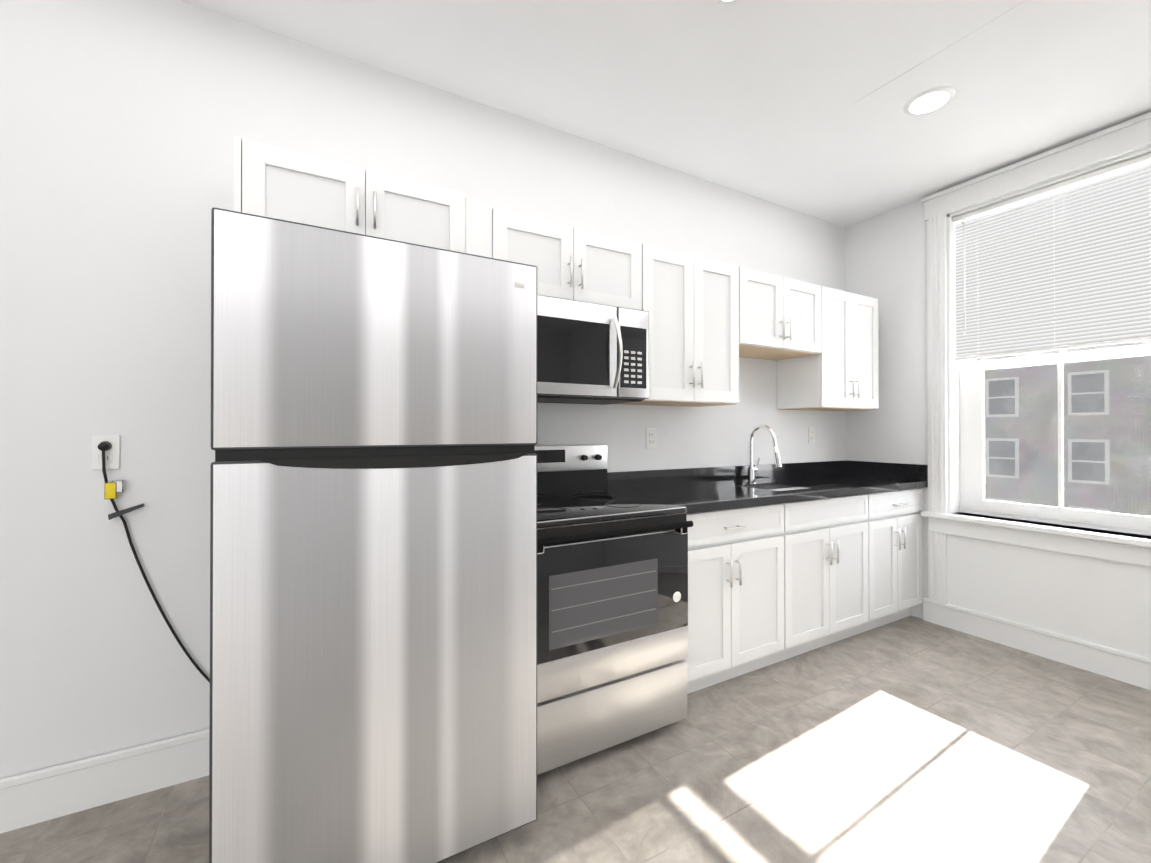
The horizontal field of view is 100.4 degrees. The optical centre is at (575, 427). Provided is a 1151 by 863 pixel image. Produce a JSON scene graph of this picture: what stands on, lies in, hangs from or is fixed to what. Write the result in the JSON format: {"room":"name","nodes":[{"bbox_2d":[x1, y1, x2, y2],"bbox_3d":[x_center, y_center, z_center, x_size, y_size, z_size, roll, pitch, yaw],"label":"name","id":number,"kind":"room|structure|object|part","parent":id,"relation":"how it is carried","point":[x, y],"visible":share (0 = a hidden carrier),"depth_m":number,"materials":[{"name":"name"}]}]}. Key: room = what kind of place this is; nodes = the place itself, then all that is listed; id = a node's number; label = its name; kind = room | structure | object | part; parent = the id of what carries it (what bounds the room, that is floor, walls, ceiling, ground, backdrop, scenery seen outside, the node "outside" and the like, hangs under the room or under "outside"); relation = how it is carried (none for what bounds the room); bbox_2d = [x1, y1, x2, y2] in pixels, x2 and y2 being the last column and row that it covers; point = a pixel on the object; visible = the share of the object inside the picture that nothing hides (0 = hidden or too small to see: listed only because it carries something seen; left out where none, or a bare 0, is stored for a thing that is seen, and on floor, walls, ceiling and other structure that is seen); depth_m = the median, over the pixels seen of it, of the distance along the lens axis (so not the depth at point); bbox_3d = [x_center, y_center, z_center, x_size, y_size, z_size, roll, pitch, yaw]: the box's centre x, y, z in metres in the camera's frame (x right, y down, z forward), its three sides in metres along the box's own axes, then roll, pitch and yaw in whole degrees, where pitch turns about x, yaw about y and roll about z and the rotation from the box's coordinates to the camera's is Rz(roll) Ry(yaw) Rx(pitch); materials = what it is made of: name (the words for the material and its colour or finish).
{"room":"kitchen","nodes":[
{"label":"kitchen","id":0,"kind":"room"},
{"bbox_2d":[0,0,844,778],"bbox_3d":[-0.633,-0.135,2.225,6.730,2.780,0.150,0,0,-29],"label":"wall","id":1,"kind":"structure","parent":0,"point":[122,122],"depth_m":1.68,"materials":[{"name":"paint"}]},
{"bbox_2d":[0,728,208,833],"bbox_3d":[-2.308,1.168,1.188,2.400,0.165,0.019,0,0,-29],"label":"baseboard","id":2,"kind":"structure","parent":1,"relation":"attached to","point":[42,795],"depth_m":1.59,"materials":[{"name":"white paint"}]},
{"bbox_2d":[92,435,119,469],"bbox_3d":[-1.569,0.081,1.597,0.070,0.115,0.037,0,0,-29],"label":"outlet","id":3,"kind":"object","parent":1,"relation":"attached to","point":[109,445],"visible":0.98,"depth_m":1.61,"materials":[{"name":"white plastic"}]},
{"bbox_2d":[102,450,209,682],"bbox_3d":[-1.371,0.580,1.698,0.455,1.012,0.024,0,0,-29],"label":"cord","id":4,"kind":"object","parent":3,"relation":"attached to","point":[113,489],"visible":0.81,"depth_m":1.62,"materials":[{"name":"black rubber"}]},
{"bbox_2d":[233,136,472,253],"bbox_3d":[-0.834,-0.730,1.840,0.747,0.386,0.327,0,0,-29],"label":"upper cabinet","id":5,"kind":"object","parent":1,"relation":"attached to","point":[270,181],"depth_m":1.67,"materials":[{"name":"white wood"}]},
{"bbox_2d":[473,204,644,310],"bbox_3d":[-0.087,-0.718,2.255,0.748,0.334,0.327,0,0,-29],"label":"upper cabinet","id":6,"kind":"object","parent":1,"relation":"attached to","point":[572,263],"depth_m":2.10,"materials":[{"name":"white wood"}]},
{"bbox_2d":[537,295,648,404],"bbox_3d":[-0.065,-0.335,2.188,0.749,0.417,0.464,0,0,-29],"label":"microwave","id":7,"kind":"object","parent":6,"relation":"attached to","point":[591,353],"visible":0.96,"depth_m":2.08,"materials":[{"name":"grey metal"}]},
{"bbox_2d":[646,428,655,447],"bbox_3d":[0.430,0.058,2.724,0.070,0.115,0.009,0,0,-29],"label":"outlet","id":8,"kind":"object","parent":1,"relation":"attached to","point":[650,437],"visible":1,"depth_m":2.72,"materials":[{"name":"white plastic"}]},
{"bbox_2d":[617,245,752,406],"bbox_3d":[0.557,-0.508,2.612,0.720,0.750,0.327,0,0,-29],"label":"upper cabinet","id":9,"kind":"object","parent":1,"relation":"attached to","point":[711,322],"depth_m":2.46,"materials":[{"name":"white wood"}]},
{"bbox_2d":[607,461,846,492],"bbox_3d":[1.101,0.293,3.087,2.156,0.105,0.021,0,0,-29],"label":"backsplash","id":10,"kind":"structure","parent":1,"relation":"attached to","point":[663,478],"depth_m":2.91,"materials":[{"name":"black stone"}]},
{"bbox_2d":[753,270,824,359],"bbox_3d":[1.128,-0.672,2.931,0.715,0.420,0.327,0,0,-29],"label":"upper cabinet","id":11,"kind":"object","parent":1,"relation":"attached to","point":[789,314],"depth_m":2.82,"materials":[{"name":"white wood"}]},
{"bbox_2d":[808,427,814,442],"bbox_3d":[1.686,0.051,3.423,0.070,0.115,0.009,0,0,-29],"label":"outlet","id":12,"kind":"object","parent":1,"relation":"attached to","point":[811,434],"visible":1,"depth_m":3.42,"materials":[{"name":"white plastic"}]},
{"bbox_2d":[775,287,878,410],"bbox_3d":[1.684,-0.505,3.239,0.686,0.750,0.327,0,0,-29],"label":"upper cabinet","id":13,"kind":"object","parent":1,"relation":"attached to","point":[846,378],"depth_m":3.10,"materials":[{"name":"white wood"}]},
{"bbox_2d":[0,615,1150,862],"bbox_3d":[0.660,1.284,-0.106,6.730,0.080,5.570,0,0,-29],"label":"floor","id":14,"kind":"structure","parent":0,"point":[910,739],"depth_m":1.70,"materials":[{"name":"tile"}]},
{"bbox_2d":[209,207,536,862],"bbox_3d":[-0.662,0.380,1.617,0.800,1.745,0.821,0,0,-29],"label":"refrigerator","id":15,"kind":"object","parent":14,"relation":"on","point":[373,582],"visible":1,"depth_m":1.22,"materials":[{"name":"grey metal"}]},
{"bbox_2d":[535,445,693,774],"bbox_3d":[-0.005,0.670,2.064,0.760,1.168,0.712,0,0,-29],"label":"range","id":16,"kind":"object","parent":14,"relation":"on","point":[612,611],"visible":0.54,"depth_m":1.82,"materials":[{"name":"silver metal"}]},
{"bbox_2d":[685,501,794,693],"bbox_3d":[0.647,0.820,2.545,0.834,0.872,0.522,0,0,-29],"label":"base cabinet","id":17,"kind":"object","parent":14,"relation":"on","point":[787,560],"depth_m":2.34,"materials":[{"name":"white wood"}]},
{"bbox_2d":[619,473,927,512],"bbox_3d":[1.230,0.364,2.853,2.156,0.040,0.555,0,0,-29],"label":"countertop","id":18,"kind":"structure","parent":17,"relation":"on","point":[736,494],"depth_m":2.63,"materials":[{"name":"black stone"}]},
{"bbox_2d":[747,425,782,484],"bbox_3d":[1.167,0.161,2.945,0.096,0.366,0.251,0,0,-29],"label":"faucet","id":19,"kind":"object","parent":18,"relation":"on","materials":[{"name":"silver metal"}]},
{"bbox_2d":[763,485,814,488],"bbox_3d":[1.290,0.475,2.880,0.614,0.206,0.324,0,0,-29],"label":"sink","id":20,"kind":"object","parent":18,"relation":"in","point":[764,486],"depth_m":3.07,"materials":[{"name":"silver metal"}]},
{"bbox_2d":[795,493,878,655],"bbox_3d":[1.291,0.822,2.903,0.871,0.872,0.522,0,0,-29],"label":"base cabinet","id":21,"kind":"object","parent":14,"relation":"on","point":[837,538],"depth_m":2.72,"materials":[{"name":"white wood"}]},
{"bbox_2d":[879,489,922,625],"bbox_3d":[1.867,0.824,3.223,0.673,0.872,0.522,0,0,-29],"label":"base cabinet","id":22,"kind":"object","parent":14,"relation":"on","point":[900,519],"depth_m":3.03,"materials":[{"name":"white wood"}]},
{"bbox_2d":[180,0,1150,227],"bbox_3d":[0.660,-1.576,-0.092,6.730,0.080,5.570,0,0,-29],"label":"ceiling","id":23,"kind":"structure","parent":0,"point":[757,98],"depth_m":2.05,"materials":[{"name":"paint"}]},
{"bbox_2d":[712,0,740,3],"bbox_3d":[0.539,-1.521,1.627,0.196,0.007,0.196,0,0,-29],"label":"recessed light","id":24,"kind":"object","parent":23,"relation":"in","point":[725,1],"visible":1,"depth_m":1.71,"materials":[{"name":"white plastic"}]},
{"bbox_2d":[852,0,1150,175],"bbox_3d":[1.677,-1.531,0.794,3.370,0.001,2.930,0,0,-29],"label":"ceiling","id":25,"kind":"structure","parent":23,"relation":"attached to","point":[1025,79],"depth_m":2.08,"materials":[{"name":"paint"}]},
{"bbox_2d":[904,87,955,115],"bbox_3d":[1.648,-1.518,2.236,0.196,0.007,0.196,0,0,-29],"label":"recessed light","id":26,"kind":"object","parent":25,"relation":"in","point":[929,101],"visible":1,"depth_m":2.22,"materials":[{"name":"white plastic"}]},
{"bbox_2d":[845,112,1150,618],"bbox_3d":[3.417,-0.139,1.434,0.280,2.780,5.170,0,0,-29],"label":"wall","id":27,"kind":"structure","parent":0,"point":[886,259],"depth_m":3.31,"materials":[{"name":"paint"}]},
{"bbox_2d":[847,461,927,480],"bbox_3d":[2.169,0.294,3.363,0.021,0.105,0.534,0,0,-29],"label":"backsplash","id":28,"kind":"structure","parent":27,"relation":"attached to","point":[864,468],"depth_m":3.33,"materials":[{"name":"black stone"}]},
{"bbox_2d":[921,510,1150,566],"bbox_3d":[2.617,0.602,2.628,0.195,0.130,1.210,0,0,-29],"label":"window sill","id":29,"kind":"structure","parent":27,"relation":"attached to","point":[1123,547],"depth_m":2.60,"materials":[{"name":"white paint"}]},
{"bbox_2d":[921,112,1150,658],"bbox_3d":[2.690,-0.198,2.672,0.308,2.610,1.220,0,0,-29],"label":"window","id":30,"kind":"structure","parent":27,"relation":"in","point":[1106,603],"depth_m":2.76,"materials":[{"name":"white paint"}]},
{"bbox_2d":[953,153,1150,360],"bbox_3d":[2.643,-0.885,2.649,0.046,0.908,0.932,0,0,-29],"label":"window blind","id":31,"kind":"object","parent":30,"relation":"attached to","point":[1086,284],"visible":1,"depth_m":2.63,"materials":[{"name":"white plastic"}]},
{"bbox_3d":[2.735,-0.413,2.698,0.075,1.858,0.938,0,0,-29],"label":"window sash","id":32,"kind":"part","parent":30,"relation":"part of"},
{"bbox_2d":[923,597,1150,689],"bbox_3d":[3.411,1.175,1.121,0.022,0.150,4.640,0,0,-29],"label":"baseboard","id":33,"kind":"structure","parent":27,"relation":"attached to","point":[1125,667],"depth_m":2.62,"materials":[{"name":"white paint"}]},
{"label":"outside","id":34,"kind":"structure","parent":0,"visible":0},
{"bbox_2d":[976,336,1150,515],"bbox_3d":[22.237,3.194,20.940,0.650,20.300,65.000,0,0,-29],"label":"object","id":35,"kind":"structure","parent":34,"point":[1088,371],"depth_m":21.09,"materials":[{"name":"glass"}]}
]}

